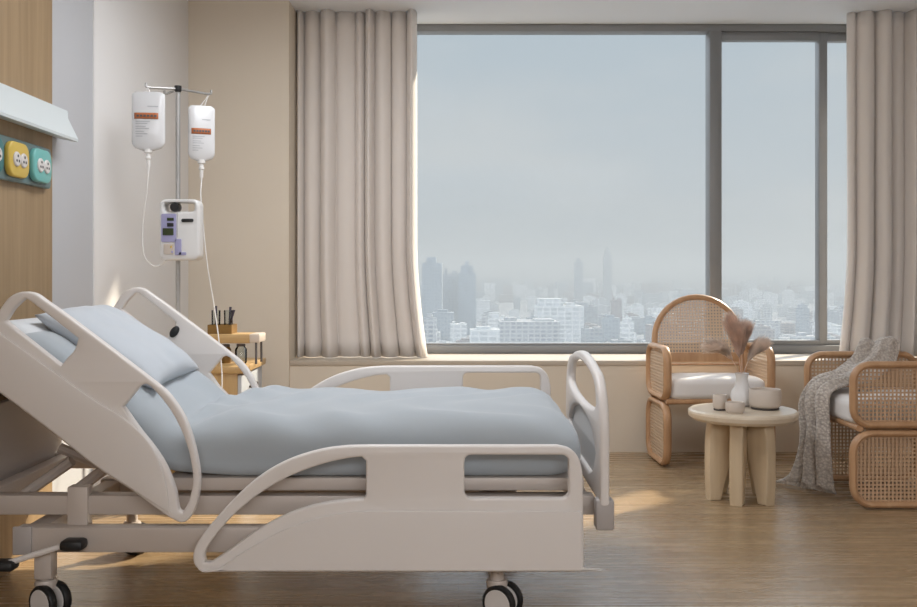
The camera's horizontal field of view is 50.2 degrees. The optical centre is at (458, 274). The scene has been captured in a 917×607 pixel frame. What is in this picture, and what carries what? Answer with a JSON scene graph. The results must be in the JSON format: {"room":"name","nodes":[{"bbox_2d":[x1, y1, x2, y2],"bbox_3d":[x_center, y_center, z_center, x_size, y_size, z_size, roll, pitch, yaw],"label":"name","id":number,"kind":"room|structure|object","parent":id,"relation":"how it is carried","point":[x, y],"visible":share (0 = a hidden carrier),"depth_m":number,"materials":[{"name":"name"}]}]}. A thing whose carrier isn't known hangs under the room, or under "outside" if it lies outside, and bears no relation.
{"room":"care facility","nodes":[
{"label":"care facility","id":0,"kind":"room"},
{"bbox_2d":[52,0,187,491],"bbox_3d":[-1.672,-0.285,0.950,0.156,2.670,11.100,0,0,0],"label":"wall","id":1,"kind":"structure","parent":0,"point":[136,43],"depth_m":4.52,"materials":[{"name":"white"}]},
{"bbox_2d":[0,0,51,577],"bbox_3d":[-1.594,-0.285,1.163,0.012,2.670,5.325,0,0,0],"label":"wall panel","id":2,"kind":"object","parent":1,"relation":"attached to","point":[25,25],"visible":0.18,"depth_m":3.58,"materials":[{"name":"brown wood"}]},
{"bbox_2d":[0,134,51,188],"bbox_3d":[-1.564,-0.406,2.732,0.048,0.153,2.065,0,0,0],"label":"rail","id":3,"kind":"object","parent":2,"relation":"attached to","point":[21,162],"visible":1,"depth_m":3.49,"materials":[{"name":"teal"}]},
{"bbox_2d":[0,138,3,171],"bbox_3d":[-1.558,-0.406,3.255,0.022,0.124,0.160,0,0,0],"label":"outlet","id":4,"kind":"object","parent":3,"relation":"attached to","point":[1,142],"depth_m":3.31,"materials":[{"name":"teal"}]},
{"bbox_2d":[4,141,28,178],"bbox_3d":[-1.558,-0.406,3.450,0.022,0.124,0.160,0,0,0],"label":"outlet","id":5,"kind":"object","parent":3,"relation":"attached to","point":[16,153],"depth_m":3.42,"materials":[{"name":"yellow"}]},
{"bbox_2d":[13,152,20,165],"bbox_3d":[-1.544,-0.406,3.423,0.008,0.052,0.052,0,0,0],"label":"socket","id":6,"kind":"object","parent":3,"relation":"attached to","point":[16,155],"depth_m":3.42,"materials":[{"name":"grey"}]},
{"bbox_2d":[21,153,27,167],"bbox_3d":[-1.544,-0.406,3.477,0.008,0.052,0.052,0,0,0],"label":"socket","id":7,"kind":"object","parent":3,"relation":"attached to","point":[24,156],"depth_m":3.47,"materials":[{"name":"grey"}]},
{"bbox_2d":[29,148,51,183],"bbox_3d":[-1.558,-0.406,3.645,0.022,0.124,0.160,0,0,0],"label":"outlet","id":8,"kind":"object","parent":3,"relation":"attached to","point":[40,162],"depth_m":3.61,"materials":[{"name":"teal"}]},
{"bbox_2d":[37,158,44,171],"bbox_3d":[-1.544,-0.406,3.618,0.008,0.052,0.052,0,0,0],"label":"socket","id":9,"kind":"object","parent":3,"relation":"attached to","point":[40,161],"depth_m":3.61,"materials":[{"name":"grey"}]},
{"bbox_2d":[44,160,50,173],"bbox_3d":[-1.544,-0.406,3.672,0.008,0.052,0.052,0,0,0],"label":"socket","id":10,"kind":"object","parent":3,"relation":"attached to","point":[47,163],"depth_m":3.67,"materials":[{"name":"grey"}]},
{"bbox_2d":[0,83,77,141],"bbox_3d":[-1.550,-0.592,2.400,0.073,0.124,3.000,0,0,0],"label":"wall lamp","id":11,"kind":"object","parent":2,"relation":"attached to","point":[18,107],"visible":1,"depth_m":3.55,"materials":[{"name":"white"}]},
{"bbox_2d":[188,0,296,387],"bbox_3d":[-1.300,-0.285,6.135,0.600,2.670,0.730,0,0,0],"label":"wall pier","id":12,"kind":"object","parent":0,"point":[244,52],"visible":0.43,"depth_m":5.77,"materials":[{"name":"paint"}]},
{"bbox_2d":[0,452,916,606],"bbox_3d":[0.750,1.110,1.000,5.900,0.120,11.200,0,0,0],"label":"floor","id":13,"kind":"structure","parent":0,"point":[669,545],"depth_m":3.50,"materials":[{"name":"brown wood"}]},
{"bbox_2d":[145,83,212,311],"bbox_3d":[-1.293,0.085,4.518,0.423,1.929,0.438,0,0,0],"label":"stand","id":14,"kind":"object","parent":13,"relation":"on","point":[177,88],"visible":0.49,"depth_m":4.49,"materials":[{"name":"silver metal"}]},
{"bbox_2d":[132,88,166,266],"bbox_3d":[-1.384,-0.443,4.382,0.153,0.813,0.064,0,0,-16],"label":"bag","id":15,"kind":"object","parent":14,"relation":"hanging from","point":[148,108],"visible":1,"depth_m":4.36,"materials":[{"name":"white"}]},
{"bbox_2d":[136,115,156,116],"bbox_3d":[-1.389,-0.709,4.353,0.087,0.009,0.004,0,0,-7],"label":"print","id":16,"kind":"object","parent":15,"relation":"on","point":[136,115],"depth_m":4.35,"materials":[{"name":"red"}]},
{"bbox_2d":[160,199,202,260],"bbox_3d":[-1.255,-0.203,4.452,0.181,0.275,0.135,0,0,0],"label":"pump","id":17,"kind":"object","parent":14,"relation":"attached to","point":[181,233],"visible":1,"depth_m":4.39,"materials":[{"name":"white plastic"}]},
{"bbox_2d":[188,95,222,387],"bbox_3d":[-1.125,-0.100,4.467,0.241,1.491,0.113,0,0,40],"label":"bag","id":18,"kind":"object","parent":14,"relation":"hanging from","point":[201,119],"visible":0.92,"depth_m":4.50,"materials":[{"name":"white"}]},
{"bbox_2d":[171,358,265,473],"bbox_3d":[-1.313,0.748,5.010,0.550,0.605,0.524,0,0,0],"label":"nightstand","id":19,"kind":"object","parent":13,"relation":"on","point":[235,382],"visible":0.16,"depth_m":4.76,"materials":[{"name":"brown wood"}]},
{"bbox_2d":[222,344,230,362],"bbox_3d":[-1.177,0.398,4.950,0.052,0.094,0.051,0,0,0],"label":"glass jar","id":20,"kind":"object","parent":19,"relation":"on","point":[226,359],"visible":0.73,"depth_m":4.93,"materials":[{"name":"orange glass"}]},
{"bbox_2d":[209,332,265,363],"bbox_3d":[-1.129,0.369,4.950,0.277,0.151,0.160,0,0,0],"label":"shelf","id":21,"kind":"object","parent":19,"relation":"on","point":[239,337],"visible":0.65,"depth_m":4.87,"materials":[{"name":"brown wood"}]},
{"bbox_2d":[207,324,236,333],"bbox_3d":[-1.195,0.272,4.950,0.121,0.045,0.120,0,0,0],"label":"organizer box","id":22,"kind":"object","parent":21,"relation":"on","point":[211,329],"visible":0.96,"depth_m":4.89,"materials":[{"name":"orange wood"}]},
{"bbox_2d":[211,306,220,324],"bbox_3d":[-1.225,0.221,4.940,0.045,0.130,0.045,0,0,0],"label":"pens","id":23,"kind":"object","parent":22,"relation":"in","point":[215,306],"visible":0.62,"depth_m":4.93,"materials":[{"name":"grey"}]},
{"bbox_2d":[224,307,234,324],"bbox_3d":[-1.155,0.224,4.940,0.059,0.126,0.045,0,0,0],"label":"pens","id":24,"kind":"object","parent":22,"relation":"in","point":[231,312],"visible":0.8,"depth_m":4.93,"materials":[{"name":"grey"}]},
{"bbox_2d":[235,344,246,362],"bbox_3d":[-1.096,0.396,4.930,0.060,0.098,0.059,0,0,0],"label":"glass jar","id":25,"kind":"object","parent":19,"relation":"on","point":[238,345],"visible":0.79,"depth_m":4.92,"materials":[{"name":"grey"}]},
{"bbox_2d":[0,287,613,606],"bbox_3d":[-0.603,0.549,3.400,2.143,1.001,1.053,0,0,0],"label":"hospital bed","id":26,"kind":"object","parent":13,"relation":"on","point":[415,508],"visible":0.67,"depth_m":2.88,"materials":[{"name":"white"}]},
{"bbox_2d":[26,331,580,474],"bbox_3d":[-0.507,0.399,3.405,1.763,0.442,0.850,0,0,0],"label":"sheet","id":27,"kind":"object","parent":26,"relation":"on","point":[252,431],"visible":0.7,"depth_m":3.01,"materials":[{"name":"grey"}]},
{"bbox_2d":[35,305,198,388],"bbox_3d":[-1.177,0.241,3.450,0.429,0.267,0.669,0,0,0],"label":"pillow","id":28,"kind":"object","parent":27,"relation":"on","point":[152,352],"visible":0.74,"depth_m":3.29,"materials":[{"name":"grey fabric"}]},
{"bbox_2d":[646,294,775,465],"bbox_3d":[1.405,0.579,5.519,0.616,0.934,0.470,0,0,-2],"label":"rattan armchair","id":29,"kind":"object","parent":13,"relation":"on","point":[662,384],"visible":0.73,"depth_m":5.58,"materials":[{"name":"beige wicker"}]},
{"bbox_2d":[670,372,764,398],"bbox_3d":[1.407,0.618,5.478,0.526,0.132,0.345,0,0,-2],"label":"seat cushion","id":30,"kind":"object","parent":29,"relation":"on","point":[701,385],"depth_m":5.31,"materials":[{"name":"white fabric"}]},
{"bbox_2d":[688,403,798,505],"bbox_3d":[1.337,0.840,4.600,0.504,0.420,0.504,0,0,0],"label":"side table","id":31,"kind":"object","parent":13,"relation":"on","point":[732,441],"visible":0.96,"depth_m":4.46,"materials":[{"name":"brown wood"}]},
{"bbox_2d":[713,394,726,410],"bbox_3d":[1.219,0.594,4.560,0.066,0.073,0.066,0,0,0],"label":"ceramic cup","id":32,"kind":"object","parent":31,"relation":"on","point":[719,400],"visible":0.94,"depth_m":4.53,"materials":[{"name":"grey"}]},
{"bbox_2d":[725,401,744,413],"bbox_3d":[1.265,0.606,4.475,0.086,0.049,0.086,0,0,0],"label":"ceramic bowl","id":33,"kind":"object","parent":31,"relation":"on","point":[734,407],"visible":1,"depth_m":4.44,"materials":[{"name":"ceramic"}]},
{"bbox_2d":[730,372,749,406],"bbox_3d":[1.362,0.550,4.700,0.108,0.159,0.108,0,0,0],"label":"vase","id":34,"kind":"object","parent":31,"relation":"on","point":[740,391],"visible":0.82,"depth_m":4.67,"materials":[{"name":"white ceramic"}]},
{"bbox_2d":[700,335,739,372],"bbox_3d":[1.258,0.438,4.643,0.237,0.323,0.104,0,0,-16],"label":"stem","id":35,"kind":"object","parent":34,"relation":"in","point":[717,345],"visible":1,"depth_m":4.64,"materials":[{"name":"plant"}]},
{"bbox_2d":[717,310,746,372],"bbox_3d":[1.317,0.381,4.704,0.149,0.438,0.129,0,0,-12],"label":"stem","id":36,"kind":"object","parent":34,"relation":"in","point":[736,334],"visible":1,"depth_m":4.68,"materials":[{"name":"plant"}]},
{"bbox_2d":[738,319,754,354],"bbox_3d":[1.395,0.400,4.771,0.120,0.400,0.108,0,0,-24],"label":"stem","id":37,"kind":"object","parent":34,"relation":"in","point":[749,330],"visible":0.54,"depth_m":4.73,"materials":[{"name":"plant"}]},
{"bbox_2d":[743,334,772,373],"bbox_3d":[1.447,0.438,4.738,0.166,0.325,0.096,0,0,5],"label":"stem","id":38,"kind":"object","parent":34,"relation":"in","point":[763,344],"visible":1,"depth_m":4.70,"materials":[{"name":"plant"}]},
{"bbox_2d":[749,387,780,410],"bbox_3d":[1.442,0.583,4.600,0.146,0.094,0.146,0,0,0],"label":"ceramic pot","id":39,"kind":"object","parent":31,"relation":"on","point":[760,398],"visible":1,"depth_m":4.54,"materials":[{"name":"grey"}]},
{"bbox_2d":[804,351,916,507],"bbox_3d":[2.064,0.579,4.675,0.620,0.934,0.622,0,0,0],"label":"rattan armchair","id":40,"kind":"object","parent":13,"relation":"on","point":[889,410],"visible":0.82,"depth_m":4.38,"materials":[{"name":"beige wicker"}]},
{"bbox_2d":[776,336,900,493],"bbox_3d":[1.956,0.674,4.822,0.679,0.727,0.336,0,0,-16],"label":"knitted blanket","id":41,"kind":"object","parent":40,"relation":"on","point":[812,467],"visible":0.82,"depth_m":4.71,"materials":[{"name":"fabric"}]},
{"bbox_2d":[829,387,914,423],"bbox_3d":[2.022,0.618,4.675,0.495,0.132,0.532,0,0,0],"label":"seat cushion","id":42,"kind":"object","parent":40,"relation":"on","point":[839,404],"depth_m":4.45,"materials":[{"name":"white fabric"}]},
{"bbox_2d":[290,366,910,451],"bbox_3d":[1.250,0.793,6.150,4.500,0.513,0.700,0,0,0],"label":"wall","id":43,"kind":"structure","parent":0,"point":[628,394],"depth_m":5.80,"materials":[{"name":"paint"}]},
{"bbox_2d":[290,354,916,365],"bbox_3d":[1.250,0.522,6.147,4.500,0.030,0.706,0,0,0],"label":"trim","id":44,"kind":"structure","parent":43,"relation":"on","point":[431,359],"depth_m":5.80,"materials":[{"name":"beige"}]},
{"bbox_2d":[417,24,845,353],"bbox_3d":[1.240,-0.556,6.360,4.480,2.126,0.120,0,0,0],"label":"window","id":45,"kind":"structure","parent":43,"relation":"in","point":[821,34],"depth_m":6.31,"materials":[{"name":"grey"}]},
{"bbox_2d":[289,0,916,23],"bbox_3d":[0.750,-1.695,0.915,5.900,0.150,11.030,0,0,0],"label":"ceiling","id":46,"kind":"structure","parent":0,"point":[428,11],"depth_m":5.99,"materials":[{"name":"white"}]},
{"bbox_2d":[297,9,427,357],"bbox_3d":[-0.594,-0.558,6.000,0.806,2.123,0.132,0,0,0],"label":"curtain","id":47,"kind":"object","parent":46,"relation":"hanging from","point":[358,290],"visible":1,"depth_m":6.00,"materials":[{"name":"white fabric"}]},
{"bbox_2d":[839,9,916,356],"bbox_3d":[2.827,-0.558,5.993,0.946,2.122,0.143,0,0,0],"label":"curtain","id":48,"kind":"object","parent":46,"relation":"hanging from","point":[880,298],"visible":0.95,"depth_m":6.01,"materials":[{"name":"white fabric"}]},
{"label":"outside","id":49,"kind":"structure","parent":0,"visible":0},
{"bbox_2d":[421,300,833,342],"bbox_3d":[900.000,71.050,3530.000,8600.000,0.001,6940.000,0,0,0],"label":"ground","id":50,"kind":"structure","parent":49,"point":[504,307],"depth_m":1878.56,"materials":[{"name":"grey"}]},
{"bbox_2d":[424,314,435,342],"bbox_3d":[-21.972,50.585,758.626,9.252,40.931,9.252,0,0,0],"label":"building","id":51,"kind":"structure","parent":50,"relation":"on","point":[429,321],"depth_m":754.04,"materials":[{"name":"concrete"}]},
{"bbox_2d":[422,257,441,318],"bbox_3d":[-29.860,25.381,1113.268,22.536,91.337,22.536,0,0,0],"label":"building","id":52,"kind":"structure","parent":50,"relation":"on","point":[431,270],"depth_m":1101.96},
{"bbox_2d":[436,329,439,340],"bbox_3d":[-24.576,59.370,888.987,15.495,23.360,18.696,0,0,0],"label":"building","id":53,"kind":"structure","parent":50,"relation":"on","point":[437,331],"depth_m":879.63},
{"bbox_2d":[432,309,453,340],"bbox_3d":[-15.246,52.875,983.601,21.312,36.350,24.771,0,0,0],"label":"building","id":54,"kind":"structure","parent":50,"relation":"on","point":[444,318],"depth_m":971.29,"materials":[{"name":"concrete"}]},
{"bbox_2d":[443,269,457,322],"bbox_3d":[-9.726,31.665,1198.118,18.236,78.770,18.236,0,0,0],"label":"building","id":55,"kind":"structure","parent":50,"relation":"on","point":[450,281],"depth_m":1188.88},
{"bbox_2d":[450,321,466,342],"bbox_3d":[0.100,58.092,948.163,15.798,25.916,24.688,0,0,0],"label":"building","id":56,"kind":"structure","parent":50,"relation":"on","point":[458,331],"depth_m":935.90,"materials":[{"name":"concrete"}]},
{"bbox_2d":[456,337,469,342],"bbox_3d":[11.854,61.679,829.464,27.925,18.743,17.096,0,0,0],"label":"building","id":57,"kind":"structure","parent":50,"relation":"on","point":[463,340],"depth_m":823.52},
{"bbox_2d":[458,261,475,334],"bbox_3d":[10.082,26.997,1170.675,21.350,88.107,21.350,0,0,0],"label":"building","id":58,"kind":"structure","parent":50,"relation":"on","point":[466,278],"depth_m":1159.93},
{"bbox_2d":[476,299,489,320],"bbox_3d":[34.528,54.010,1511.417,27.410,34.081,22.175,0,0,0],"label":"building","id":59,"kind":"structure","parent":50,"relation":"on","point":[482,305],"depth_m":1500.32,"materials":[{"name":"concrete"}]},
{"bbox_2d":[470,326,499,342],"bbox_3d":[20.431,55.581,765.564,23.129,30.939,23.129,0,0,0],"label":"building","id":60,"kind":"structure","parent":50,"relation":"on","point":[480,334],"depth_m":754.04,"materials":[{"name":"concrete"}]},
{"bbox_2d":[482,314,488,325],"bbox_3d":[32.964,58.133,1126.915,12.136,25.834,16.532,0,0,0],"label":"building","id":61,"kind":"structure","parent":50,"relation":"on","point":[484,318],"depth_m":1118.76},
{"bbox_2d":[490,304,498,310],"bbox_3d":[70.047,63.612,1920.998,16.528,14.877,23.541,0,0,0],"label":"building","id":62,"kind":"structure","parent":50,"relation":"on","point":[493,307],"depth_m":1909.13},
{"bbox_2d":[488,312,504,327],"bbox_3d":[38.779,54.136,966.919,19.198,33.827,16.603,0,0,0],"label":"building","id":63,"kind":"structure","parent":50,"relation":"on","point":[493,317],"depth_m":958.57,"materials":[{"name":"concrete"}]},
{"bbox_2d":[509,309,519,317],"bbox_3d":[92.725,63.795,1628.686,16.819,14.510,24.127,0,0,0],"label":"building","id":64,"kind":"structure","parent":50,"relation":"on","point":[512,312],"depth_m":1616.70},
{"bbox_2d":[513,296,519,310],"bbox_3d":[116.322,56.595,1947.126,12.606,28.911,19.755,0,0,0],"label":"building","id":65,"kind":"structure","parent":50,"relation":"on","point":[516,300],"depth_m":1937.30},
{"bbox_2d":[498,317,559,342],"bbox_3d":[59.364,53.595,836.908,49.816,34.910,49.816,0,0,0],"label":"building","id":66,"kind":"structure","parent":50,"relation":"on","point":[512,329],"depth_m":811.94,"materials":[{"name":"concrete"}]},
{"bbox_2d":[527,296,537,309],"bbox_3d":[149.433,56.336,1972.521,20.543,29.428,19.988,0,0,0],"label":"building","id":67,"kind":"structure","parent":50,"relation":"on","point":[531,301],"depth_m":1962.53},
{"bbox_2d":[534,298,583,342],"bbox_3d":[97.260,46.902,949.824,43.648,48.297,43.648,0,0,0],"label":"building","id":68,"kind":"structure","parent":50,"relation":"on","point":[570,316],"depth_m":927.94,"materials":[{"name":"concrete"}]},
{"bbox_2d":[574,258,582,301],"bbox_3d":[234.100,19.045,1907.771,15.542,104.010,15.542,0,0,0],"label":"building","id":69,"kind":"structure","parent":50,"relation":"on","point":[578,266],"depth_m":1899.83,"materials":[{"name":"concrete"}]},
{"bbox_2d":[576,302,596,323],"bbox_3d":[157.575,52.345,1209.985,26.062,37.410,17.620,0,0,0],"label":"building","id":70,"kind":"structure","parent":50,"relation":"on","point":[590,312],"depth_m":1201.14,"materials":[{"name":"concrete"}]},
{"bbox_2d":[583,295,595,305],"bbox_3d":[236.080,53.762,1764.195,20.246,34.576,14.220,0,0,0],"label":"building","id":71,"kind":"structure","parent":50,"relation":"on","point":[588,298],"depth_m":1757.06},
{"bbox_2d":[581,326,602,342],"bbox_3d":[119.389,58.341,877.087,16.017,25.418,25.892,0,0,0],"label":"building","id":72,"kind":"structure","parent":50,"relation":"on","point":[594,334],"depth_m":864.09,"materials":[{"name":"concrete"}]},
{"bbox_2d":[585,293,598,298],"bbox_3d":[274.773,54.207,2011.695,27.203,33.687,14.989,0,0,0],"label":"building","id":73,"kind":"structure","parent":50,"relation":"on","point":[592,294],"depth_m":2004.17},
{"bbox_2d":[584,322,601,328],"bbox_3d":[130.879,59.528,987.790,25.060,23.044,23.911,0,0,0],"label":"building","id":74,"kind":"structure","parent":50,"relation":"on","point":[589,324],"depth_m":979.38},
{"bbox_2d":[594,303,603,313],"bbox_3d":[208.240,56.793,1468.194,17.607,28.514,14.205,0,0,0],"label":"building","id":75,"kind":"structure","parent":50,"relation":"on","point":[600,308],"depth_m":1460.92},
{"bbox_2d":[598,297,606,304],"bbox_3d":[229.138,53.386,1560.073,12.609,35.328,15.324,0,0,0],"label":"building","id":76,"kind":"structure","parent":50,"relation":"on","point":[602,301],"depth_m":1552.49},
{"bbox_2d":[597,313,609,326],"bbox_3d":[191.538,60.303,1260.379,24.333,21.494,15.009,0,0,0],"label":"building","id":77,"kind":"structure","parent":50,"relation":"on","point":[599,318],"depth_m":1252.95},
{"bbox_2d":[604,305,608,312],"bbox_3d":[222.257,58.759,1519.067,18.375,24.581,23.867,0,0,0],"label":"building","id":78,"kind":"structure","parent":50,"relation":"on","point":[606,308],"depth_m":1507.30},
{"bbox_2d":[603,246,611,304],"bbox_3d":[351.585,1.610,2309.407,18.814,138.880,18.814,0,0,0],"label":"building","id":79,"kind":"structure","parent":50,"relation":"on","point":[607,258],"depth_m":2300.04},
{"bbox_2d":[602,315,619,342],"bbox_3d":[141.101,54.027,906.354,14.708,34.045,14.707,0,0,0],"label":"building","id":80,"kind":"structure","parent":50,"relation":"on","point":[610,324],"depth_m":898.95,"materials":[{"name":"concrete"}]},
{"bbox_2d":[610,297,621,320],"bbox_3d":[187.996,48.488,1165.930,11.861,45.123,11.861,0,0,0],"label":"building","id":81,"kind":"structure","parent":50,"relation":"on","point":[615,305],"depth_m":1159.93,"materials":[{"name":"concrete"}]},
{"bbox_2d":[605,338,634,342],"bbox_3d":[127.355,60.138,765.000,21.690,21.824,20.954,0,0,0],"label":"building","id":82,"kind":"structure","parent":50,"relation":"on","point":[619,340],"depth_m":757.73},
{"bbox_2d":[615,293,626,306],"bbox_3d":[300.592,52.058,1812.011,19.617,37.983,20.944,0,0,0],"label":"building","id":83,"kind":"structure","parent":50,"relation":"on","point":[623,297],"depth_m":1801.36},
{"bbox_2d":[622,306,630,316],"bbox_3d":[286.169,61.972,1651.229,20.187,18.156,20.173,0,0,0],"label":"building","id":84,"kind":"structure","parent":50,"relation":"on","point":[624,308],"depth_m":1640.96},
{"bbox_2d":[620,315,633,341],"bbox_3d":[150.782,53.506,875.337,10.675,35.088,10.675,0,0,0],"label":"building","id":85,"kind":"structure","parent":50,"relation":"on","point":[626,325],"depth_m":870.02,"materials":[{"name":"concrete"}]},
{"bbox_2d":[625,312,638,316],"bbox_3d":[241.993,61.845,1367.367,15.316,18.409,25.102,0,0,0],"label":"building","id":86,"kind":"structure","parent":50,"relation":"on","point":[626,313],"depth_m":1357.42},
{"bbox_2d":[419,269,845,303],"bbox_3d":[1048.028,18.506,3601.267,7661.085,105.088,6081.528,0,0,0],"label":"city","id":87,"kind":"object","parent":50,"relation":"on","point":[500,289],"visible":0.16,"depth_m":2827.03},
{"bbox_2d":[624,316,644,333],"bbox_3d":[213.473,60.590,1179.923,24.895,20.921,20.409,0,0,0],"label":"building","id":88,"kind":"structure","parent":50,"relation":"on","point":[638,321],"depth_m":1169.60,"materials":[{"name":"concrete"}]},
{"bbox_2d":[631,302,643,316],"bbox_3d":[270.528,56.272,1480.226,16.817,29.557,19.907,0,0,0],"label":"building","id":89,"kind":"structure","parent":50,"relation":"on","point":[637,308],"depth_m":1470.23,"materials":[{"name":"concrete"}]},
{"bbox_2d":[644,315,655,339],"bbox_3d":[200.630,56.677,1021.277,11.534,28.745,13.677,0,0,0],"label":"building","id":90,"kind":"structure","parent":50,"relation":"on","point":[648,319],"depth_m":1015.91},
{"bbox_2d":[643,302,656,310],"bbox_3d":[319.184,58.174,1627.626,19.209,25.751,20.654,0,0,0],"label":"building","id":91,"kind":"structure","parent":50,"relation":"on","point":[650,304],"depth_m":1619.07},
{"bbox_2d":[648,307,662,315],"bbox_3d":[282.009,58.027,1380.221,27.376,26.047,13.395,0,0,0],"label":"building","id":92,"kind":"structure","parent":50,"relation":"on","point":[653,309],"depth_m":1373.42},
{"bbox_2d":[645,321,676,342],"bbox_3d":[163.432,54.246,786.537,22.748,33.607,18.162,0,0,0],"label":"building","id":93,"kind":"structure","parent":50,"relation":"on","point":[648,327],"depth_m":778.55,"materials":[{"name":"concrete"}]},
{"bbox_2d":[652,311,675,323],"bbox_3d":[229.600,55.695,1095.108,21.771,30.711,25.748,0,0,0],"label":"building","id":94,"kind":"structure","parent":50,"relation":"on","point":[655,315],"depth_m":1082.49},
{"bbox_2d":[678,301,694,316],"bbox_3d":[357.045,54.549,1527.171,24.791,33.002,16.853,0,0,0],"label":"building","id":95,"kind":"structure","parent":50,"relation":"on","point":[684,301],"depth_m":1518.75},
{"bbox_2d":[722,296,728,306],"bbox_3d":[553.940,57.577,2034.049,18.592,26.946,13.700,0,0,0],"label":"building","id":96,"kind":"structure","parent":50,"relation":"on","point":[725,300],"depth_m":2027.30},
{"bbox_2d":[730,307,742,316],"bbox_3d":[348.030,55.562,1228.392,12.893,30.977,23.176,0,0,0],"label":"building","id":97,"kind":"structure","parent":50,"relation":"on","point":[735,310],"depth_m":1216.78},
{"bbox_2d":[729,295,743,307],"bbox_3d":[566.633,55.929,1996.020,26.816,30.243,13.459,0,0,0],"label":"building","id":98,"kind":"structure","parent":50,"relation":"on","point":[736,297],"depth_m":1989.06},
{"bbox_2d":[730,300,752,319],"bbox_3d":[391.053,52.628,1352.554,26.466,36.844,16.290,0,0,0],"label":"building","id":99,"kind":"structure","parent":50,"relation":"on","point":[747,308],"depth_m":1344.55,"materials":[{"name":"concrete"}]},
{"bbox_2d":[738,317,754,325],"bbox_3d":[263.270,54.959,901.368,16.347,32.182,12.682,0,0,0],"label":"building","id":100,"kind":"structure","parent":50,"relation":"on","point":[741,318],"depth_m":898.29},
{"bbox_2d":[749,288,761,303],"bbox_3d":[712.671,51.529,2346.154,25.251,39.043,19.593,0,0,0],"label":"building","id":101,"kind":"structure","parent":50,"relation":"on","point":[753,292],"depth_m":2336.26,"materials":[{"name":"concrete"}]},
{"bbox_2d":[751,296,762,309],"bbox_3d":[603.050,56.948,1975.588,18.876,28.204,21.392,0,0,0],"label":"building","id":102,"kind":"structure","parent":50,"relation":"on","point":[753,299],"depth_m":1968.29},
{"bbox_2d":[754,299,764,309],"bbox_3d":[545.765,57.195,1772.013,13.806,27.710,22.020,0,0,0],"label":"building","id":103,"kind":"structure","parent":50,"relation":"on","point":[757,303],"depth_m":1764.36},
{"bbox_2d":[748,324,773,339],"bbox_3d":[271.148,57.440,877.192,18.448,27.220,18.808,0,0,0],"label":"building","id":104,"kind":"structure","parent":50,"relation":"on","point":[758,330],"depth_m":867.68,"materials":[{"name":"concrete"}]},
{"bbox_2d":[760,303,771,318],"bbox_3d":[430.151,54.829,1366.863,12.812,32.442,12.249,0,0,0],"label":"building","id":105,"kind":"structure","parent":50,"relation":"on","point":[765,309],"depth_m":1360.73,"materials":[{"name":"concrete"}]},
{"bbox_2d":[755,319,780,339],"bbox_3d":[332.904,59.199,1057.046,26.431,23.702,12.885,0,0,0],"label":"building","id":106,"kind":"structure","parent":50,"relation":"on","point":[776,323],"depth_m":1050.72,"materials":[{"name":"concrete"}]},
{"bbox_2d":[764,325,775,339],"bbox_3d":[326.217,62.019,1028.542,9.318,18.062,17.973,0,0,0],"label":"building","id":107,"kind":"structure","parent":50,"relation":"on","point":[771,327],"depth_m":1019.64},
{"bbox_2d":[763,292,777,311],"bbox_3d":[604.881,51.765,1897.381,24.383,38.570,13.647,0,0,0],"label":"building","id":108,"kind":"structure","parent":50,"relation":"on","point":[770,298],"depth_m":1890.58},
{"bbox_2d":[777,305,789,316],"bbox_3d":[553.372,61.425,1665.277,15.846,19.250,14.803,0,0,0],"label":"building","id":109,"kind":"structure","parent":50,"relation":"on","point":[781,310],"depth_m":1657.87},
{"bbox_2d":[781,322,794,333],"bbox_3d":[402.406,64.360,1194.100,16.412,13.380,21.151,0,0,0],"label":"building","id":110,"kind":"structure","parent":50,"relation":"on","point":[786,328],"depth_m":1183.38,"materials":[{"name":"concrete"}]},
{"bbox_2d":[782,289,794,306],"bbox_3d":[730.538,50.767,2165.837,23.782,40.566,13.865,0,0,0],"label":"building","id":111,"kind":"structure","parent":50,"relation":"on","point":[788,295],"depth_m":2159.11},
{"bbox_2d":[786,312,794,319],"bbox_3d":[527.583,64.727,1546.934,12.606,12.646,21.141,0,0,0],"label":"building","id":112,"kind":"structure","parent":50,"relation":"on","point":[789,315],"depth_m":1540.03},
{"bbox_2d":[792,300,804,307],"bbox_3d":[638.030,58.910,1834.120,16.709,24.280,23.163,0,0,0],"label":"building","id":113,"kind":"structure","parent":50,"relation":"on","point":[795,303],"depth_m":1822.59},
{"bbox_2d":[795,302,809,334],"bbox_3d":[401.884,51.547,1142.674,11.750,39.006,13.836,0,0,0],"label":"building","id":114,"kind":"structure","parent":50,"relation":"on","point":[802,313],"depth_m":1135.83,"materials":[{"name":"concrete"}]},
{"bbox_2d":[790,332,835,339],"bbox_3d":[260.140,56.642,718.538,27.533,28.816,16.908,0,0,0],"label":"building","id":115,"kind":"structure","parent":50,"relation":"on","point":[799,335],"depth_m":710.78,"materials":[{"name":"concrete"}]},
{"bbox_2d":[814,307,838,324],"bbox_3d":[407.515,53.295,1083.372,22.297,35.510,15.899,0,0,0],"label":"building","id":116,"kind":"structure","parent":50,"relation":"on","point":[832,315],"depth_m":1075.38,"materials":[{"name":"concrete"}]},
{"bbox_2d":[812,332,840,338],"bbox_3d":[345.233,62.506,913.968,20.333,17.087,25.009,0,0,0],"label":"building","id":117,"kind":"structure","parent":50,"relation":"on","point":[832,334],"depth_m":904.01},
{"bbox_2d":[812,322,841,335],"bbox_3d":[388.551,60.376,1029.967,25.155,21.348,21.204,0,0,0],"label":"building","id":118,"kind":"structure","parent":50,"relation":"on","point":[831,328],"depth_m":1019.39,"materials":[{"name":"concrete"}]},
{"bbox_2d":[827,293,833,304],"bbox_3d":[890.987,56.575,2363.564,25.589,28.951,18.569,0,0,0],"label":"building","id":119,"kind":"structure","parent":50,"relation":"on","point":[830,296],"depth_m":2354.01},
{"bbox_2d":[832,307,842,324],"bbox_3d":[460.474,55.173,1185.223,10.592,31.755,16.343,0,0,0],"label":"building","id":120,"kind":"structure","parent":50,"relation":"on","point":[837,309],"depth_m":1177.04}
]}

